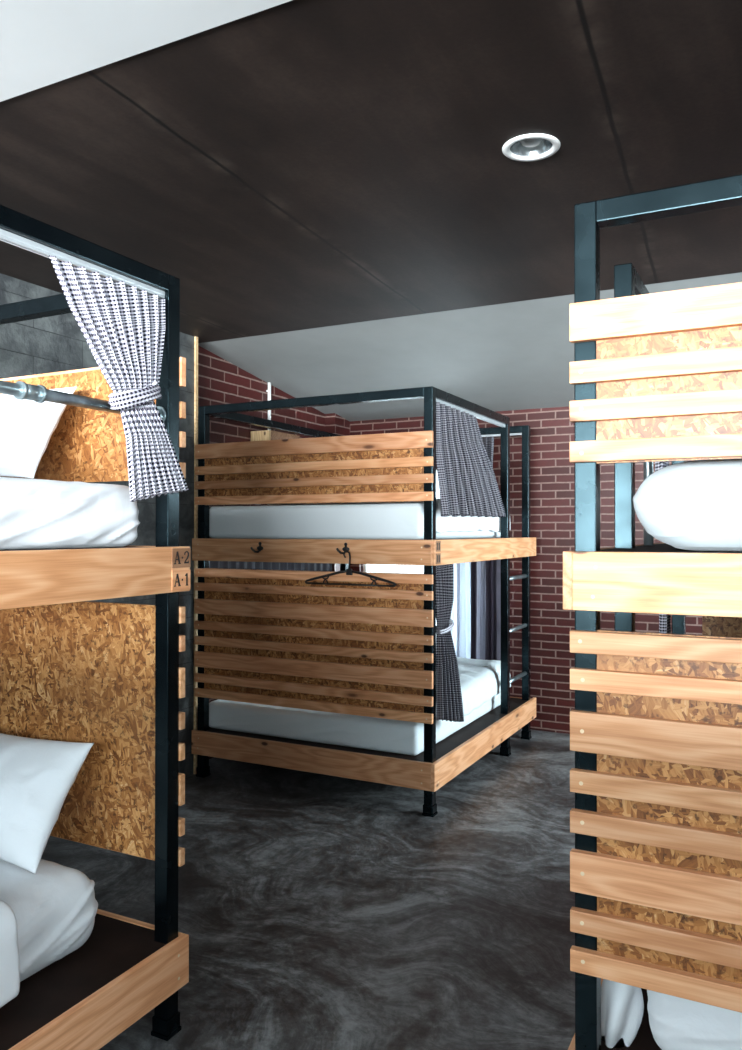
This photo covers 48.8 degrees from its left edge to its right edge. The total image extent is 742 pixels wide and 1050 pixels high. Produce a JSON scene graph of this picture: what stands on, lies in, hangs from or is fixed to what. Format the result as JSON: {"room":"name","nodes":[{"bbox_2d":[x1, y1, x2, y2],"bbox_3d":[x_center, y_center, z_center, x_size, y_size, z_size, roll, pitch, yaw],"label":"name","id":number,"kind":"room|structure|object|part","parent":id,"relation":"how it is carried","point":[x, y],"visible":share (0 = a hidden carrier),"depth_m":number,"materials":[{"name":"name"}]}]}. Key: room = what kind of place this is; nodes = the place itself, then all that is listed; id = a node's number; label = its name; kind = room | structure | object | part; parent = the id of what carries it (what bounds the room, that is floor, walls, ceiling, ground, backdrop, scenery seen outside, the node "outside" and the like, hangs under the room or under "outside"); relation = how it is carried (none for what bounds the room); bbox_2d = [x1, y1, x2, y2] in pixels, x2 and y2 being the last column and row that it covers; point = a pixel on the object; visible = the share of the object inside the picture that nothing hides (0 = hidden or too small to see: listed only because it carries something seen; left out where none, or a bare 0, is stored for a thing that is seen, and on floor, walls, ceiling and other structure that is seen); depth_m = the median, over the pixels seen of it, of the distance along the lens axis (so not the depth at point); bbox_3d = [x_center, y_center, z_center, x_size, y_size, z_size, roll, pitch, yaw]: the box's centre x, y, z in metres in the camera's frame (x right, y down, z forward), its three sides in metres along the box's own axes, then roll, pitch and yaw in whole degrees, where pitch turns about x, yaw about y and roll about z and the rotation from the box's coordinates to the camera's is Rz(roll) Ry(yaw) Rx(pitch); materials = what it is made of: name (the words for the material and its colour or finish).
{"room":"dormitory","nodes":[
{"label":"dormitory","id":0,"kind":"room"},
{"bbox_2d":[0,273,193,776],"bbox_3d":[-2.754,0.013,2.148,0.320,3.000,6.720,0,0,27],"label":"wall","id":1,"kind":"structure","parent":0,"point":[57,343],"depth_m":4.33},
{"bbox_2d":[193,336,197,773],"bbox_3d":[-1.083,0.185,5.055,0.010,2.700,0.024,0,0,27],"label":"trim","id":2,"kind":"structure","parent":1,"relation":"attached to","point":[195,337],"depth_m":5.05,"materials":[{"name":"brown wood"}]},
{"bbox_2d":[197,345,324,758],"bbox_3d":[-0.817,0.067,6.074,0.200,2.950,2.036,0,0,27],"label":"wall","id":3,"kind":"structure","parent":0,"point":[220,381],"depth_m":5.63,"materials":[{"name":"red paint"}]},
{"bbox_2d":[266,382,270,429],"bbox_3d":[-0.743,-0.863,5.975,0.025,0.398,0.044,0,0,27],"label":"conduit pipe","id":4,"kind":"object","parent":3,"relation":"attached to","point":[269,383],"visible":0.37,"depth_m":5.96,"materials":[{"name":"white paint"}]},
{"bbox_2d":[251,430,299,440],"bbox_3d":[-0.691,-0.550,5.923,0.156,0.227,0.406,0,0,27],"label":"box","id":5,"kind":"object","parent":3,"relation":"attached to","point":[264,435],"visible":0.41,"depth_m":5.76,"materials":[{"name":"brown wood"}]},
{"bbox_2d":[41,728,574,1049],"bbox_3d":[-0.186,1.574,1.968,5.050,0.120,9.156,0,0,27],"label":"floor","id":6,"kind":"structure","parent":0,"point":[317,911],"depth_m":3.30,"materials":[{"name":"grey concrete"}]},
{"bbox_2d":[0,204,190,1049],"bbox_3d":[-1.688,0.382,2.000,1.609,2.262,1.877,0,0,27],"label":"bunk bed","id":7,"kind":"object","parent":6,"relation":"on","point":[74,667],"visible":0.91,"depth_m":2.45,"materials":[{"name":"black paint"}]},
{"bbox_2d":[0,859,97,981],"bbox_3d":[-1.725,1.111,2.008,1.355,0.242,1.600,0,0,27],"label":"mattress","id":8,"kind":"object","parent":7,"relation":"on","point":[55,907],"visible":0.84,"depth_m":2.26,"materials":[{"name":"white fabric"}]},
{"bbox_2d":[0,900,19,1007],"bbox_3d":[-1.737,1.060,1.848,1.377,0.262,1.138,0,0,27],"label":"duvet","id":9,"kind":"object","parent":8,"relation":"on","point":[9,948],"visible":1,"depth_m":2.01,"materials":[{"name":"white fabric"}]},
{"bbox_2d":[0,733,93,873],"bbox_3d":[-1.186,0.827,2.557,0.670,0.326,0.257,0,0,28],"label":"pillow","id":10,"kind":"object","parent":8,"relation":"on","point":[37,776],"visible":1,"depth_m":2.42,"materials":[{"name":"white fabric"}]},
{"bbox_3d":[-0.898,-0.146,1.911,0.031,0.398,1.175,0,0,27],"label":"grab rail","id":11,"kind":"part","parent":7,"relation":"part of","materials":[{"name":"silver metal"}]},
{"bbox_2d":[0,477,139,549],"bbox_3d":[-1.681,-0.034,2.032,1.452,0.192,1.679,0,0,27],"label":"mattress","id":12,"kind":"object","parent":7,"relation":"on","point":[34,513],"visible":0.96,"depth_m":2.17,"materials":[{"name":"white fabric"}]},
{"bbox_2d":[0,386,77,478],"bbox_3d":[-1.245,-0.294,2.643,0.661,0.317,0.206,0,0,31],"label":"pillow","id":13,"kind":"object","parent":12,"relation":"on","point":[27,427],"visible":0.82,"depth_m":2.49,"materials":[{"name":"white fabric"}]},
{"bbox_3d":[-1.273,0.634,2.808,1.453,0.774,0.012,0,0,27],"label":"headboard panel","id":14,"kind":"part","parent":7,"relation":"part of","materials":[{"name":"brown wood"}]},
{"bbox_3d":[-1.272,-0.315,2.814,1.453,0.357,0.012,0,0,27],"label":"headboard panel","id":15,"kind":"part","parent":7,"relation":"part of","materials":[{"name":"brown wood"}]},
{"bbox_2d":[49,255,188,501],"bbox_3d":[-0.678,-0.368,2.244,0.085,0.609,0.481,0,0,27],"label":"curtain","id":16,"kind":"object","parent":7,"relation":"hanging from","point":[123,327],"visible":1,"depth_m":2.27,"materials":[{"name":"fabric"}]},
{"bbox_3d":[-0.611,0.380,2.451,0.050,2.250,0.050,0,0,27],"label":"post","id":17,"kind":"part","parent":7,"relation":"part of","materials":[{"name":"black metal"}]},
{"bbox_2d":[192,386,535,816],"bbox_3d":[0.048,0.408,5.465,1.607,2.262,1.982,0,0,27],"label":"bunk bed","id":18,"kind":"object","parent":6,"relation":"on","point":[266,637],"visible":0.94,"depth_m":4.64,"materials":[{"name":"black paint"}]},
{"bbox_3d":[-1.027,0.398,5.012,0.050,2.250,0.050,0,0,27],"label":"post","id":19,"kind":"part","parent":18,"relation":"part of","materials":[{"name":"black metal"}]},
{"bbox_2d":[209,561,331,570],"bbox_3d":[-0.679,0.627,5.801,0.026,0.798,1.602,0,0,27],"label":"curtain","id":20,"kind":"object","parent":18,"relation":"hanging from","point":[212,564],"visible":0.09,"depth_m":5.79,"materials":[{"name":"grey fabric"}]},
{"bbox_3d":[-0.366,0.649,4.652,1.451,0.777,0.012,0,0,27],"label":"headboard panel","id":21,"kind":"part","parent":18,"relation":"part of","materials":[{"name":"brown wood"}]},
{"bbox_3d":[-0.365,-0.301,4.659,1.451,0.357,0.012,0,0,27],"label":"headboard panel","id":22,"kind":"part","parent":18,"relation":"part of","materials":[{"name":"brown wood"}]},
{"bbox_3d":[-0.216,0.410,6.598,0.050,2.250,0.050,0,0,27],"label":"post","id":23,"kind":"part","parent":18,"relation":"part of","materials":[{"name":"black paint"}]},
{"bbox_2d":[305,551,395,586],"bbox_3d":[-0.119,0.236,4.466,0.572,0.191,0.014,0,0,27],"label":"clothes hanger","id":24,"kind":"object","parent":18,"relation":"hanging from","point":[349,571],"visible":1,"depth_m":4.46,"materials":[{"name":"black plastic"}]},
{"bbox_2d":[209,503,500,539],"bbox_3d":[-0.009,-0.013,5.437,1.440,0.200,1.606,0,0,27],"label":"mattress","id":25,"kind":"object","parent":18,"relation":"on","point":[400,521],"visible":0.73,"depth_m":4.70,"materials":[{"name":"white fabric"}]},
{"bbox_2d":[255,498,500,533],"bbox_3d":[0.045,-0.056,5.390,1.380,0.218,1.412,0,0,27],"label":"duvet","id":26,"kind":"object","parent":25,"relation":"on","point":[449,523],"visible":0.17,"depth_m":4.97,"materials":[{"name":"white fabric"}]},
{"bbox_2d":[209,692,500,755],"bbox_3d":[-0.015,1.172,5.442,1.426,0.171,1.633,0,0,27],"label":"mattress","id":27,"kind":"object","parent":18,"relation":"on","point":[364,732],"visible":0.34,"depth_m":4.71,"materials":[{"name":"white fabric"}]},
{"bbox_2d":[457,657,510,715],"bbox_3d":[0.166,1.051,5.634,1.372,0.232,0.976,0,0,27],"label":"duvet","id":28,"kind":"object","parent":27,"relation":"on","point":[480,680],"visible":0.2,"depth_m":5.34,"materials":[{"name":"white fabric"}]},
{"bbox_3d":[0.312,0.394,4.328,0.050,2.250,0.050,0,0,27],"label":"post","id":29,"kind":"part","parent":18,"relation":"part of","materials":[{"name":"black metal"}]},
{"bbox_2d":[436,564,463,721],"bbox_3d":[0.429,0.628,4.492,0.100,0.983,0.388,0,0,27],"label":"curtain","id":30,"kind":"object","parent":18,"relation":"hanging from","point":[449,705],"visible":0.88,"depth_m":4.41,"materials":[{"name":"grey fabric"}]},
{"bbox_2d":[436,402,505,516],"bbox_3d":[0.618,-0.348,4.850,0.102,0.611,1.119,0,0,27],"label":"curtain","id":31,"kind":"object","parent":18,"relation":"hanging from","point":[468,486],"visible":1,"depth_m":4.67,"materials":[{"name":"grey fabric"}]},
{"bbox_2d":[449,559,500,660],"bbox_3d":[0.767,0.656,6.020,0.450,0.846,0.042,0,0,28],"label":"curtain","id":32,"kind":"object","parent":18,"relation":"hanging from","point":[476,608],"visible":0.66,"depth_m":6.01,"materials":[{"name":"fabric"}]},
{"bbox_2d":[482,437,493,467],"bbox_3d":[0.832,-0.380,6.062,0.166,0.539,0.037,0,0,27],"label":"curtain","id":33,"kind":"object","parent":18,"relation":"hanging from","point":[488,442],"visible":0.09,"depth_m":6.03,"materials":[{"name":"grey fabric"}]},
{"bbox_3d":[0.900,0.403,5.479,0.050,2.250,0.050,0,0,27],"label":"post","id":34,"kind":"part","parent":18,"relation":"part of","materials":[{"name":"black metal"}]},
{"bbox_3d":[1.122,0.406,5.915,0.050,2.250,0.050,0,0,27],"label":"post","id":35,"kind":"part","parent":18,"relation":"part of","materials":[{"name":"black metal"}]},
{"bbox_2d":[563,174,741,1049],"bbox_3d":[1.583,0.387,2.357,1.606,2.262,1.875,0,0,27],"label":"bunk bed","id":36,"kind":"object","parent":6,"relation":"on","point":[656,719],"visible":0.97,"depth_m":1.81,"materials":[{"name":"black paint"}]},
{"bbox_3d":[0.506,0.377,1.908,0.050,2.250,0.050,0,0,27],"label":"post","id":37,"kind":"part","parent":36,"relation":"part of","materials":[{"name":"black metal"}]},
{"bbox_2d":[601,979,643,1047],"bbox_3d":[0.593,1.151,1.957,0.099,0.164,0.098,0,0,-22],"label":"sheet","id":38,"kind":"object","parent":36,"relation":"on","point":[622,1005],"visible":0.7,"depth_m":1.92,"materials":[{"name":"white fabric"}]},
{"bbox_3d":[0.728,0.380,2.344,0.050,2.250,0.050,0,0,27],"label":"post","id":39,"kind":"part","parent":36,"relation":"part of","materials":[{"name":"black metal"}]},
{"bbox_3d":[1.111,-0.132,3.086,0.031,0.406,0.865,0,0,27],"label":"grab rail","id":40,"kind":"part","parent":36,"relation":"part of","materials":[{"name":"silver metal"}]},
{"bbox_2d":[655,461,668,471],"bbox_3d":[1.235,-0.367,3.395,0.087,0.596,0.239,0,0,27],"label":"curtain","id":41,"kind":"object","parent":36,"relation":"hanging from","point":[658,465],"visible":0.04,"depth_m":3.35,"materials":[{"name":"fabric"}]},
{"bbox_2d":[659,614,670,633],"bbox_3d":[1.250,0.598,3.475,0.038,0.766,0.172,0,0,27],"label":"curtain","id":42,"kind":"object","parent":36,"relation":"hanging from","point":[664,619],"visible":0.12,"depth_m":3.42,"materials":[{"name":"fabric"}]},
{"bbox_3d":[1.168,-0.322,1.554,1.454,0.357,0.012,0,0,27],"label":"headboard panel","id":43,"kind":"part","parent":36,"relation":"part of","materials":[{"name":"beige wood"}]},
{"bbox_3d":[1.168,0.628,1.548,1.454,0.777,0.012,0,0,27],"label":"headboard panel","id":44,"kind":"part","parent":36,"relation":"part of","materials":[{"name":"brown wood"}]},
{"bbox_3d":[1.315,0.389,3.494,0.050,2.250,0.050,0,0,27],"label":"post","id":45,"kind":"part","parent":36,"relation":"part of","materials":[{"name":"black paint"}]},
{"bbox_2d":[633,459,741,550],"bbox_3d":[1.585,-0.048,2.340,1.399,0.227,1.647,0,0,27],"label":"mattress","id":46,"kind":"object","parent":36,"relation":"on","point":[694,505],"visible":1,"depth_m":1.88,"materials":[{"name":"white fabric"}]},
{"bbox_2d":[647,990,741,1049],"bbox_3d":[1.602,1.133,2.311,1.353,0.208,1.668,0,0,27],"label":"mattress","id":47,"kind":"object","parent":36,"relation":"on","point":[676,1023],"visible":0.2,"depth_m":1.83,"materials":[{"name":"white fabric"}]},
{"bbox_3d":[2.013,0.633,3.139,1.377,0.780,0.012,0,0,27],"label":"footboard panel","id":48,"kind":"part","parent":36,"relation":"part of","materials":[{"name":"brown wood"}]},
{"bbox_2d":[325,413,349,570],"bbox_3d":[-0.281,0.318,6.798,0.095,2.460,0.256,0,0,27],"label":"wall","id":49,"kind":"structure","parent":0,"point":[334,423],"depth_m":6.71,"materials":[{"name":"red brick"}]},
{"bbox_2d":[0,0,741,342],"bbox_3d":[-0.610,-1.241,1.022,4.930,0.104,7.050,0,0,27],"label":"ceiling","id":50,"kind":"structure","parent":0,"point":[295,165],"depth_m":2.53,"materials":[{"name":"black wood"}]},
{"bbox_2d":[502,133,559,161],"bbox_3d":[0.501,-1.213,2.557,0.179,0.076,0.179,0,0,27],"label":"ceiling light","id":51,"kind":"object","parent":50,"relation":"attached to","point":[535,146],"visible":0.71,"depth_m":2.59,"materials":[{"name":"white paint"}]},
{"bbox_3d":[0.501,-1.218,2.557,0.070,0.060,0.070,0,0,27],"label":"bulb","id":52,"kind":"part","parent":51,"relation":"part of","materials":[{"name":"white glass"}]},
{"bbox_2d":[198,272,741,420],"bbox_3d":[1.429,-1.081,5.036,4.950,0.405,1.956,0,0,27],"label":"ceiling","id":53,"kind":"structure","parent":0,"point":[518,355],"depth_m":5.24,"materials":[{"name":"white paint"}]},
{"bbox_2d":[350,406,701,733],"bbox_3d":[1.856,0.093,5.975,5.050,2.900,0.220,0,0,27],"label":"wall","id":54,"kind":"structure","parent":0,"point":[552,477],"depth_m":6.12,"materials":[{"name":"red brick"}]},
{"bbox_2d":[363,470,437,571],"bbox_3d":[0.453,0.312,6.668,1.140,1.510,0.060,0,0,27],"label":"window","id":55,"kind":"structure","parent":54,"relation":"in","point":[365,566],"depth_m":6.89,"materials":[{"name":"white paint"}]},
{"bbox_2d":[373,474,439,625],"bbox_3d":[0.357,0.340,6.575,0.771,1.486,0.030,0,0,27],"label":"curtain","id":56,"kind":"object","parent":54,"relation":"hanging from","point":[377,568],"visible":0.03,"depth_m":6.62,"materials":[{"name":"white fabric"}]}
]}

